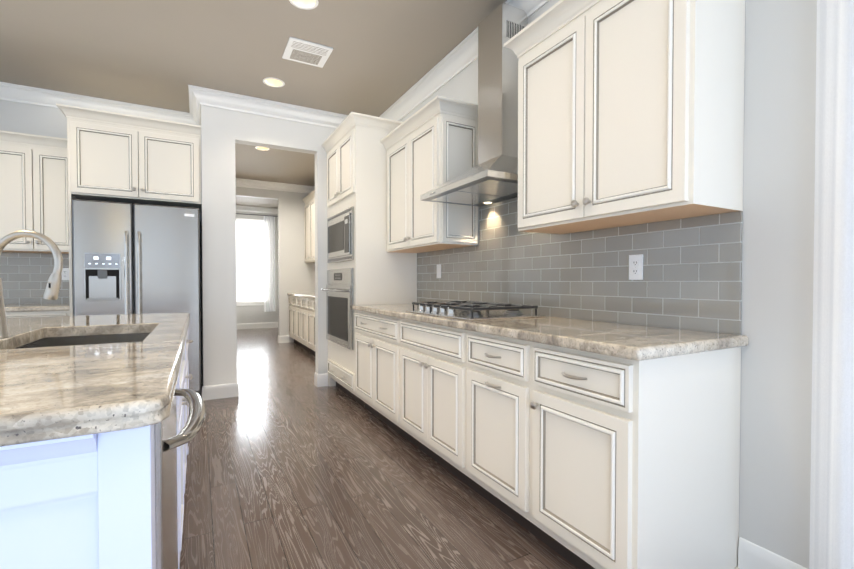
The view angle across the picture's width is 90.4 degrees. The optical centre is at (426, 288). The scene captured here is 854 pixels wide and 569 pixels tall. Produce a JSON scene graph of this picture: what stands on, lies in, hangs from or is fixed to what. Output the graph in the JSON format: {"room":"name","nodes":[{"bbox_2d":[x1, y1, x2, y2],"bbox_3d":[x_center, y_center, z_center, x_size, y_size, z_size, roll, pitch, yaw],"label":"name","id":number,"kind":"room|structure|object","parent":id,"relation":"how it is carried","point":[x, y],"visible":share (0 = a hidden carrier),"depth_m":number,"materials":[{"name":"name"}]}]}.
{"room":"kitchen","nodes":[
{"label":"kitchen","id":0,"kind":"room"},
{"bbox_2d":[0,99,202,383],"bbox_3d":[-4.341,-0.390,3.683,4.210,2.890,0.150,-1,1,-28],"label":"wall","id":1,"kind":"structure","parent":0,"point":[20,117],"depth_m":3.96,"materials":[{"name":"paint"}]},
{"bbox_2d":[0,130,68,253],"bbox_3d":[-3.499,-0.833,3.825,0.613,1.001,0.380,-1,1,-28],"label":"upper cabinet","id":2,"kind":"object","parent":1,"relation":"attached to","point":[33,182],"visible":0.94,"depth_m":3.65,"materials":[{"name":"white wood"}]},
{"bbox_2d":[0,252,69,303],"bbox_3d":[-3.944,-0.096,3.808,1.423,0.470,0.011,-1,1,-28],"label":"backsplash","id":3,"kind":"structure","parent":1,"relation":"attached to","point":[25,277],"depth_m":3.94,"materials":[{"name":"grey tile"}]},
{"bbox_2d":[61,268,68,279],"bbox_3d":[-3.461,-0.140,4.057,0.072,0.118,0.009,-1,1,-28],"label":"electrical outlet","id":4,"kind":"object","parent":3,"relation":"attached to","point":[65,273],"visible":0.75,"depth_m":4.06,"materials":[{"name":"white plastic"}]},
{"bbox_2d":[0,82,187,123],"bbox_3d":[-4.282,-1.770,3.550,4.210,0.125,0.100,-1,1,-28],"label":"crown molding","id":5,"kind":"structure","parent":1,"relation":"attached to","point":[8,91],"depth_m":4.05,"materials":[{"name":"white wood"}]},
{"bbox_2d":[201,178,202,352],"bbox_3d":[-2.954,-0.422,5.670,0.120,2.890,3.550,-1,1,-28],"label":"wall","id":6,"kind":"structure","parent":0,"point":[201,178],"depth_m":4.33,"materials":[{"name":"paint"}]},
{"bbox_2d":[188,104,200,125],"bbox_3d":[-2.302,-1.781,4.210,0.100,0.125,0.600,-1,1,-28],"label":"crown molding","id":7,"kind":"structure","parent":6,"relation":"attached to","point":[194,117],"depth_m":4.38,"materials":[{"name":"white wood"}]},
{"bbox_2d":[0,0,506,207],"bbox_3d":[-2.440,-1.874,3.600,7.500,0.080,13.400,-1,1,-28],"label":"ceiling","id":8,"kind":"structure","parent":0,"point":[385,55],"depth_m":3.25,"materials":[{"name":"paint"}]},
{"bbox_2d":[255,146,269,150],"bbox_3d":[-2.186,-1.894,5.635,0.184,0.062,0.184,-1,1,-28],"label":"recessed light","id":9,"kind":"object","parent":8,"relation":"in","point":[261,148],"visible":0.56,"depth_m":5.69,"materials":[{"name":"beige glass"}]},
{"bbox_2d":[263,77,284,86],"bbox_3d":[-1.362,-1.863,3.773,0.184,0.062,0.184,-1,1,-28],"label":"recessed light","id":10,"kind":"object","parent":8,"relation":"in","point":[272,82],"visible":0.67,"depth_m":3.82,"materials":[{"name":"beige glass"}]},
{"bbox_2d":[289,0,318,9],"bbox_3d":[-0.777,-1.845,2.668,0.184,0.062,0.184,-1,1,-28],"label":"recessed light","id":11,"kind":"object","parent":8,"relation":"in","point":[307,4],"visible":1,"depth_m":2.73,"materials":[{"name":"beige glass"}]},
{"bbox_2d":[282,37,332,67],"bbox_3d":[-0.926,-1.821,3.281,0.320,0.014,0.320,-1,1,-28],"label":"ceiling vent","id":12,"kind":"object","parent":8,"relation":"in","point":[306,52],"visible":0.98,"depth_m":3.26,"materials":[{"name":"white metal"}]},
{"bbox_2d":[236,211,277,323],"bbox_3d":[-4.640,-0.492,9.907,3.900,2.890,0.150,-1,1,-28],"label":"wall","id":13,"kind":"structure","parent":0,"point":[252,314],"depth_m":10.17,"materials":[{"name":"paint"}]},
{"bbox_2d":[236,218,263,305],"bbox_3d":[-4.238,-0.629,10.065,0.910,2.050,0.130,-1,1,-28],"label":"window blinds","id":14,"kind":"object","parent":13,"relation":"attached to","point":[254,299],"visible":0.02,"depth_m":10.08,"materials":[{"name":"white plastic"}]},
{"bbox_2d":[236,213,277,216],"bbox_3d":[-4.171,-1.748,9.975,1.290,0.022,0.022,-1,1,-28],"label":"curtain rod","id":15,"kind":"object","parent":13,"relation":"attached to","point":[256,214],"visible":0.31,"depth_m":10.04,"materials":[{"name":"silver metal"}]},
{"bbox_2d":[263,216,275,311],"bbox_3d":[-3.788,-0.596,10.201,0.260,2.290,0.043,-1,1,-28],"label":"curtain","id":16,"kind":"object","parent":15,"relation":"hanging from","point":[269,263],"visible":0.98,"depth_m":10.20,"materials":[{"name":"white fabric"}]},
{"bbox_2d":[236,205,277,213],"bbox_3d":[-4.581,-1.872,9.775,3.600,0.125,0.100,-1,1,-28],"label":"crown molding","id":17,"kind":"structure","parent":13,"relation":"attached to","point":[238,207],"depth_m":10.05,"materials":[{"name":"white wood"}]},
{"bbox_2d":[237,322,277,328],"bbox_3d":[-4.602,0.887,9.858,3.600,0.134,0.014,-1,1,-28],"label":"baseboard","id":18,"kind":"structure","parent":13,"relation":"attached to","point":[267,324],"depth_m":10.15,"materials":[{"name":"white wood"}]},
{"bbox_2d":[201,105,335,385],"bbox_3d":[-1.163,-0.404,4.552,2.210,2.890,0.120,-1,1,-28],"label":"wall","id":19,"kind":"structure","parent":0,"point":[223,131],"depth_m":4.08,"materials":[{"name":"paint"}]},
{"bbox_2d":[202,382,238,400],"bbox_3d":[-1.980,0.982,4.069,0.318,0.134,0.034,-1,1,-28],"label":"baseboard","id":20,"kind":"structure","parent":19,"relation":"attached to","point":[219,391],"depth_m":4.05,"materials":[{"name":"white wood"}]},
{"bbox_2d":[188,85,347,127],"bbox_3d":[-1.392,-1.782,4.281,1.770,0.125,0.100,-1,1,-28],"label":"crown molding","id":21,"kind":"structure","parent":19,"relation":"attached to","point":[198,96],"depth_m":4.16,"materials":[{"name":"white wood"}]},
{"bbox_2d":[236,187,314,341],"bbox_3d":[-2.872,-0.455,7.664,1.920,2.890,0.120,-1,1,-28],"label":"wall","id":22,"kind":"structure","parent":0,"point":[296,273],"depth_m":7.78,"materials":[{"name":"paint"}]},
{"bbox_2d":[236,178,314,193],"bbox_3d":[-2.815,-1.836,7.547,1.710,0.125,0.100,-1,1,-28],"label":"crown molding","id":23,"kind":"structure","parent":22,"relation":"attached to","point":[257,184],"depth_m":7.58,"materials":[{"name":"white wood"}]},
{"bbox_2d":[302,190,314,262],"bbox_3d":[-1.426,-0.773,6.636,0.384,1.732,3.047,-1,1,-28],"label":"upper cabinet","id":24,"kind":"object","parent":22,"relation":"attached to","point":[309,224],"visible":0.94,"depth_m":7.51,"materials":[{"name":"white wood"}]},
{"bbox_2d":[180,327,577,568],"bbox_3d":[-2.440,1.086,3.648,7.500,0.060,13.400,-1,1,-28],"label":"floor","id":25,"kind":"structure","parent":0,"point":[290,465],"depth_m":2.24,"materials":[{"name":"brown wood"}]},
{"bbox_2d":[5,307,69,317],"bbox_3d":[-3.370,0.618,3.760,0.470,0.872,0.660,-1,1,-28],"label":"base cabinet","id":26,"kind":"object","parent":25,"relation":"on","point":[9,314],"depth_m":3.50,"materials":[{"name":"white wood"}]},
{"bbox_2d":[4,303,69,310],"bbox_3d":[-3.793,0.165,3.532,1.424,0.042,0.647,-1,1,-28],"label":"countertop","id":27,"kind":"structure","parent":26,"relation":"on","point":[34,306],"depth_m":3.53,"materials":[{"name":"beige stone"}]},
{"bbox_2d":[0,366,183,568],"bbox_3d":[-1.161,0.668,0.830,1.138,0.869,0.822,-1,1,-28],"label":"base cabinet","id":28,"kind":"object","parent":25,"relation":"on","point":[89,497],"depth_m":0.72,"materials":[{"name":"white wood"}]},
{"bbox_2d":[0,312,189,437],"bbox_3d":[-1.533,0.200,1.498,1.185,0.045,2.380,-1,1,-28],"label":"countertop","id":29,"kind":"structure","parent":28,"relation":"on","point":[57,372],"depth_m":0.99,"materials":[{"name":"beige stone"}]},
{"bbox_2d":[0,230,62,337],"bbox_3d":[-1.462,-0.018,1.540,0.242,0.387,0.125,-1,1,-28],"label":"island faucet","id":30,"kind":"object","parent":29,"relation":"on","point":[51,292],"depth_m":1.53,"materials":[{"name":"silver metal"}]},
{"bbox_2d":[14,332,150,348],"bbox_3d":[-1.328,0.325,1.656,0.459,0.210,0.764,-1,1,-28],"label":"island sink","id":31,"kind":"object","parent":29,"relation":"in","point":[71,338],"depth_m":1.94,"materials":[{"name":"silver metal"}]},
{"bbox_2d":[56,103,200,315],"bbox_3d":[-2.735,-0.234,4.042,1.038,2.566,0.743,-1,1,-28],"label":"tall cabinet","id":32,"kind":"object","parent":25,"relation":"on","point":[120,157],"visible":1,"depth_m":3.72,"materials":[{"name":"white wood"}]},
{"bbox_2d":[72,199,200,394],"bbox_3d":[-2.650,0.155,3.984,0.913,1.790,0.842,-1,1,-28],"label":"refrigerator","id":33,"kind":"object","parent":25,"relation":"on","point":[129,258],"visible":0.6,"depth_m":3.65,"materials":[{"name":"silver metal"}]},
{"bbox_2d":[184,322,195,493],"bbox_3d":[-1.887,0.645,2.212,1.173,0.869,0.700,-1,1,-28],"label":"base cabinet","id":34,"kind":"object","parent":25,"relation":"on","point":[189,395],"depth_m":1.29,"materials":[{"name":"white"}]},
{"bbox_2d":[287,293,314,354],"bbox_3d":[-1.546,0.551,6.576,0.673,0.914,3.077,-1,1,-28],"label":"base cabinet","id":35,"kind":"object","parent":25,"relation":"on","point":[302,320],"visible":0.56,"depth_m":6.75,"materials":[{"name":"white wood"}]},
{"bbox_2d":[287,293,314,298],"bbox_3d":[-1.540,0.115,6.572,0.658,0.042,3.077,-1,1,-28],"label":"countertop","id":36,"kind":"structure","parent":35,"relation":"on","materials":[{"name":"stone"}]},
{"bbox_2d":[321,112,416,406],"bbox_3d":[-0.610,-0.236,4.219,0.714,2.566,0.992,-1,1,-28],"label":"tall cabinet","id":37,"kind":"object","parent":25,"relation":"on","point":[365,267],"visible":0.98,"depth_m":3.83,"materials":[{"name":"white wood"}]},
{"bbox_2d":[352,308,391,427],"bbox_3d":[-0.154,0.624,3.443,0.661,0.872,0.940,-1,1,-28],"label":"base cabinet","id":38,"kind":"object","parent":25,"relation":"on","point":[373,335],"depth_m":3.30,"materials":[{"name":"white wood"}]},
{"bbox_2d":[392,316,455,475],"bbox_3d":[0.262,0.636,2.673,0.661,0.872,0.810,-1,1,-28],"label":"base cabinet","id":39,"kind":"object","parent":25,"relation":"on","point":[423,352],"depth_m":2.55,"materials":[{"name":"white wood"}]},
{"bbox_2d":[456,328,515,520],"bbox_3d":[0.568,0.645,2.106,0.661,0.872,0.480,-1,1,-28],"label":"base cabinet","id":40,"kind":"object","parent":25,"relation":"on","point":[485,361],"depth_m":2.02,"materials":[{"name":"white wood"}]},
{"bbox_2d":[516,336,740,568],"bbox_3d":[0.796,0.652,1.684,0.661,0.872,0.480,-1,1,-28],"label":"base cabinet","id":41,"kind":"object","parent":25,"relation":"on","point":[584,444],"depth_m":1.50,"materials":[{"name":"white wood"}]},
{"bbox_2d":[352,304,748,363],"bbox_3d":[0.280,0.180,2.646,0.648,0.042,2.738,-1,1,-28],"label":"countertop","id":42,"kind":"structure","parent":41,"relation":"on","point":[646,343],"depth_m":1.72,"materials":[{"name":"beige stone"}]},
{"bbox_2d":[400,0,816,568],"bbox_3d":[1.162,-0.360,1.848,0.150,2.890,6.850,-1,1,-28],"label":"wall","id":43,"kind":"structure","parent":0,"point":[777,257],"depth_m":1.52,"materials":[{"name":"paint"}]},
{"bbox_2d":[380,95,477,252],"bbox_3d":[-0.006,-0.826,3.443,0.379,1.001,1.034,-1,1,-28],"label":"upper cabinet","id":44,"kind":"object","parent":43,"relation":"attached to","point":[431,144],"visible":1,"depth_m":3.10,"materials":[{"name":"white wood"}]},
{"bbox_2d":[379,0,549,120],"bbox_3d":[1.052,-1.741,1.766,0.100,0.125,6.850,-1,1,-28],"label":"crown molding","id":45,"kind":"structure","parent":43,"relation":"attached to","point":[458,58],"depth_m":3.44,"materials":[{"name":"white wood"}]},
{"bbox_2d":[421,2,527,206],"bbox_3d":[0.352,-1.159,2.644,0.502,1.138,0.755,-1,1,-28],"label":"hood chimney","id":46,"kind":"object","parent":43,"relation":"attached to","point":[485,181],"visible":0.69,"depth_m":2.60,"materials":[{"name":"silver metal"}]},
{"bbox_2d":[417,197,742,334],"bbox_3d":[0.554,-0.219,2.804,0.011,0.749,2.708,-1,1,-28],"label":"backsplash","id":47,"kind":"structure","parent":43,"relation":"attached to","point":[692,273],"depth_m":2.15,"materials":[{"name":"grey tile"}]},
{"bbox_2d":[437,264,440,277],"bbox_3d":[0.099,-0.150,3.624,0.010,0.118,0.072,-1,1,-28],"label":"electrical outlet","id":48,"kind":"object","parent":47,"relation":"attached to","point":[438,270],"visible":1,"depth_m":3.61,"materials":[{"name":"white plastic"}]},
{"bbox_2d":[629,254,642,279],"bbox_3d":[0.981,-0.101,1.994,0.009,0.118,0.072,-1,1,-28],"label":"electrical outlet","id":49,"kind":"object","parent":47,"relation":"attached to","point":[635,267],"visible":1,"depth_m":1.99,"materials":[{"name":"white plastic"}]},
{"bbox_2d":[503,0,744,233],"bbox_3d":[0.819,-0.801,1.916,0.379,1.001,1.022,-1,1,-28],"label":"upper cabinet","id":50,"kind":"object","parent":43,"relation":"attached to","point":[630,112],"visible":1,"depth_m":1.67,"materials":[{"name":"white wood"}]},
{"bbox_2d":[738,537,806,568],"bbox_3d":[1.958,1.045,0.224,0.014,0.134,3.196,-1,1,-28],"label":"baseboard","id":51,"kind":"structure","parent":43,"relation":"attached to","point":[751,555],"depth_m":1.57,"materials":[{"name":"white wood"}]},
{"bbox_3d":[1.777,-1.591,0.398,0.125,0.052,2.550,-1,1,-28],"label":"curtain rod","id":52,"kind":"object","parent":43,"relation":"attached to","visible":0},
{"bbox_2d":[809,0,853,568],"bbox_3d":[1.764,-0.238,0.393,0.071,2.665,2.215,-1,1,-28],"label":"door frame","id":53,"kind":"structure","parent":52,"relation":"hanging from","point":[832,491],"depth_m":1.31,"materials":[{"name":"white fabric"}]},
{"label":"outside","id":54,"kind":"structure","parent":0,"visible":0},
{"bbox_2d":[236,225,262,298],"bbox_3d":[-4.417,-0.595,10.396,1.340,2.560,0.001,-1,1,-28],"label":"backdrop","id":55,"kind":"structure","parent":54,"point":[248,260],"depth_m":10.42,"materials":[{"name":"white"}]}
]}

